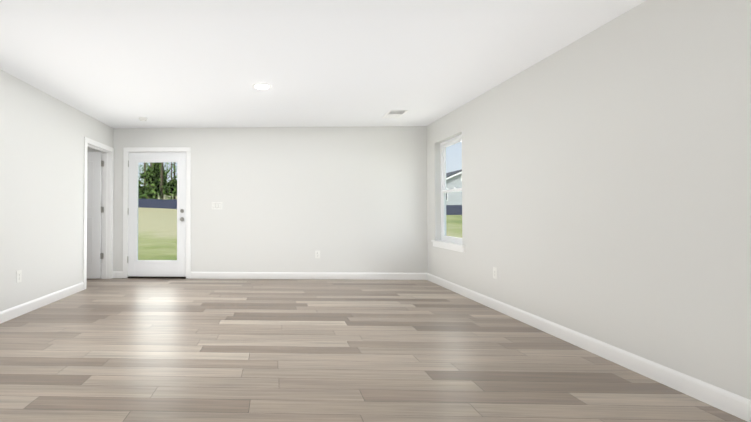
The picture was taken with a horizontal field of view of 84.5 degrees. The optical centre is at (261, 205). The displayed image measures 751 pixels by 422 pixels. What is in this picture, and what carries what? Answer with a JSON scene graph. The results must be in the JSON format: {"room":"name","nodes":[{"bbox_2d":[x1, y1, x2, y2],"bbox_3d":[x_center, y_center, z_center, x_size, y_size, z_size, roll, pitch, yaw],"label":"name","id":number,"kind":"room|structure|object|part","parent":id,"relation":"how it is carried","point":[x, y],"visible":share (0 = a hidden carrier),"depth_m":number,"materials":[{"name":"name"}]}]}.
{"room":"empty living room","nodes":[
{"label":"empty living room","id":0,"kind":"room"},
{"bbox_2d":[0,69,112,311],"bbox_3d":[-2.636,-0.124,2.104,0.130,2.440,8.700,0,-1,2],"label":"wall","id":1,"kind":"structure","parent":0,"point":[43,134],"depth_m":4.44,"materials":[{"name":"paint"}]},
{"bbox_2d":[16,270,21,282],"bbox_3d":[-2.500,0.726,4.078,0.010,0.122,0.078,0,-1,2],"label":"electrical outlet","id":2,"kind":"object","parent":1,"relation":"attached to","point":[18,276],"visible":1,"depth_m":4.07,"materials":[{"name":"plastic"}]},
{"bbox_2d":[0,282,83,323],"bbox_3d":[-2.581,1.033,1.585,0.014,0.110,7.705,0,-1,2],"label":"baseboard","id":3,"kind":"structure","parent":1,"relation":"attached to","point":[8,314],"depth_m":4.39,"materials":[{"name":"paint"}]},
{"bbox_2d":[87,152,103,278],"bbox_3d":[-2.962,0.144,6.346,0.850,2.024,0.170,0,-1,2],"label":"interior door","id":4,"kind":"structure","parent":1,"relation":"in","point":[94,181],"depth_m":6.32,"materials":[{"name":"paint"}]},
{"bbox_3d":[-2.557,0.058,6.340,0.038,1.578,0.042,0,-1,2],"label":"interior door hinges","id":5,"kind":"part","parent":4,"relation":"part of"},
{"bbox_2d":[83,137,113,289],"bbox_3d":[-2.508,0.105,5.944,0.166,2.112,0.974,0,-1,2],"label":"door frame","id":6,"kind":"structure","parent":1,"relation":"attached to","point":[97,144],"depth_m":6.35,"materials":[{"name":"paint"}]},
{"bbox_2d":[87,126,427,272],"bbox_3d":[-1.053,-0.050,6.478,7.662,2.440,0.150,0,-1,2],"label":"wall","id":7,"kind":"structure","parent":0,"point":[340,199],"depth_m":6.35,"materials":[{"name":"paint"}]},
{"bbox_2d":[128,152,185,276],"bbox_3d":[-1.700,0.133,6.416,0.944,2.020,0.131,0,-1,2],"label":"exterior door","id":8,"kind":"structure","parent":7,"relation":"in","point":[159,268],"depth_m":6.42,"materials":[{"name":"paint"}]},
{"bbox_3d":[-1.699,0.084,6.450,0.665,1.607,0.006,0,-1,2],"label":"glass","id":9,"kind":"part","parent":8,"relation":"part of","materials":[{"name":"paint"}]},
{"bbox_3d":[-1.699,0.084,6.450,0.731,1.673,0.064,0,-1,2],"label":"lite frame","id":10,"kind":"part","parent":8,"relation":"part of","materials":[{"name":"paint"}]},
{"bbox_2d":[123,147,190,278],"bbox_3d":[-1.698,0.109,6.488,1.104,2.122,0.168,0,-1,2],"label":"door frame","id":11,"kind":"structure","parent":7,"relation":"attached to","point":[187,150],"depth_m":6.41,"materials":[{"name":"paint"}]},
{"bbox_2d":[212,202,221,208],"bbox_3d":[-0.722,-0.005,6.385,0.166,0.116,0.013,0,-1,2],"label":"switch plate","id":12,"kind":"object","parent":7,"relation":"attached to","point":[216,205],"visible":1,"depth_m":6.38,"materials":[{"name":"plastic"}]},
{"bbox_2d":[190,272,427,279],"bbox_3d":[0.720,1.112,6.317,3.744,0.110,0.014,0,-1,2],"label":"baseboard","id":13,"kind":"structure","parent":7,"relation":"attached to","point":[193,275],"depth_m":6.31,"materials":[{"name":"paint"}]},
{"bbox_2d":[315,251,319,257],"bbox_3d":[0.890,0.774,6.319,0.078,0.122,0.010,0,-1,2],"label":"electrical outlet","id":14,"kind":"object","parent":7,"relation":"attached to","point":[317,254],"visible":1,"depth_m":6.32,"materials":[{"name":"plastic"}]},
{"bbox_2d":[0,0,645,127],"bbox_3d":[-1.201,-1.404,2.078,7.662,0.120,9.000,0,-1,2],"label":"ceiling","id":15,"kind":"structure","parent":0,"point":[210,63],"depth_m":3.43,"materials":[{"name":"paint"}]},
{"bbox_2d":[139,117,147,120],"bbox_3d":[-1.728,-1.263,5.765,0.132,0.038,0.132,0,-1,2],"label":"smoke detector","id":16,"kind":"object","parent":15,"relation":"attached to","point":[142,118],"visible":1,"depth_m":5.72,"materials":[{"name":"plastic"}]},
{"bbox_2d":[252,83,271,89],"bbox_3d":[0.002,-1.302,4.314,0.216,0.008,0.216,0,-1,2],"label":"recessed light","id":17,"kind":"object","parent":15,"relation":"in","point":[254,85],"depth_m":4.30,"materials":[{"name":"paint"}]},
{"bbox_3d":[0.002,-1.299,4.314,0.160,0.002,0.160,0,-1,2],"label":"recessed ceiling light lens","id":18,"kind":"part","parent":17,"relation":"part of","materials":[{"name":"white plastic"}]},
{"bbox_2d":[382,110,408,117],"bbox_3d":[1.856,-1.280,5.526,0.250,0.014,0.420,0,-1,2],"label":"ceiling vent","id":19,"kind":"object","parent":15,"relation":"in","point":[394,113],"visible":1,"depth_m":5.48,"materials":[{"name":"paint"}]},
{"bbox_2d":[0,278,746,421],"bbox_3d":[-1.201,1.145,2.035,7.662,0.100,9.000,0,-1,2],"label":"floor","id":20,"kind":"structure","parent":0,"point":[206,350],"depth_m":2.80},
{"bbox_2d":[128,277,185,278],"bbox_3d":[-1.697,1.158,6.493,0.950,0.024,0.202,0,-1,2],"label":"threshold","id":21,"kind":"object","parent":20,"relation":"on","point":[158,277],"visible":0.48,"depth_m":6.39,"materials":[{"name":"grey metal"}]},
{"bbox_2d":[427,0,750,399],"bbox_3d":[2.553,-0.127,1.931,0.150,2.440,8.700,0,-1,2],"label":"wall","id":22,"kind":"structure","parent":0,"point":[606,182],"depth_m":2.71,"materials":[{"name":"paint"}]},
{"bbox_2d":[431,240,464,246],"bbox_3d":[2.625,0.521,5.526,0.121,0.025,1.015,0,-1,2],"label":"window sill","id":23,"kind":"structure","parent":22,"relation":"attached to","point":[449,243],"depth_m":5.52,"materials":[{"name":"paint"}]},
{"bbox_2d":[433,242,464,252],"bbox_3d":[2.591,0.568,5.527,0.016,0.068,0.985,0,-1,2],"label":"apron","id":24,"kind":"object","parent":22,"relation":"attached to","point":[451,247],"visible":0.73,"depth_m":5.42,"materials":[{"name":"paint"}]},
{"bbox_2d":[440,134,461,243],"bbox_3d":[2.716,-0.224,5.536,0.065,1.465,0.865,0,-1,2],"label":"window","id":25,"kind":"structure","parent":22,"relation":"in","point":[442,144],"depth_m":5.89,"materials":[{"name":"white plastic"}]},
{"bbox_3d":[2.714,-0.224,5.536,0.050,1.385,0.785,0,-1,2],"label":"window sashes","id":26,"kind":"part","parent":25,"relation":"part of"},
{"bbox_2d":[493,267,496,278],"bbox_3d":[2.554,0.734,4.336,0.010,0.122,0.078,0,-1,2],"label":"electrical outlet","id":27,"kind":"object","parent":22,"relation":"attached to","point":[494,272],"visible":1,"depth_m":4.33,"materials":[{"name":"plastic"}]},
{"bbox_2d":[428,273,750,421],"bbox_3d":[2.471,1.038,1.914,0.014,0.110,8.700,0,-1,2],"label":"baseboard","id":28,"kind":"structure","parent":22,"relation":"attached to","point":[738,406],"depth_m":2.69,"materials":[{"name":"paint"}]},
{"label":"outside","id":29,"kind":"structure","parent":0,"visible":0},
{"bbox_2d":[138,162,461,259],"bbox_3d":[16.468,-4.116,49.416,150.000,19.556,140.000,0,-1,2],"label":"outdoor view","id":30,"kind":"object","parent":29,"point":[162,246],"depth_m":30.09,"materials":[{"name":"green plant"}]}
]}

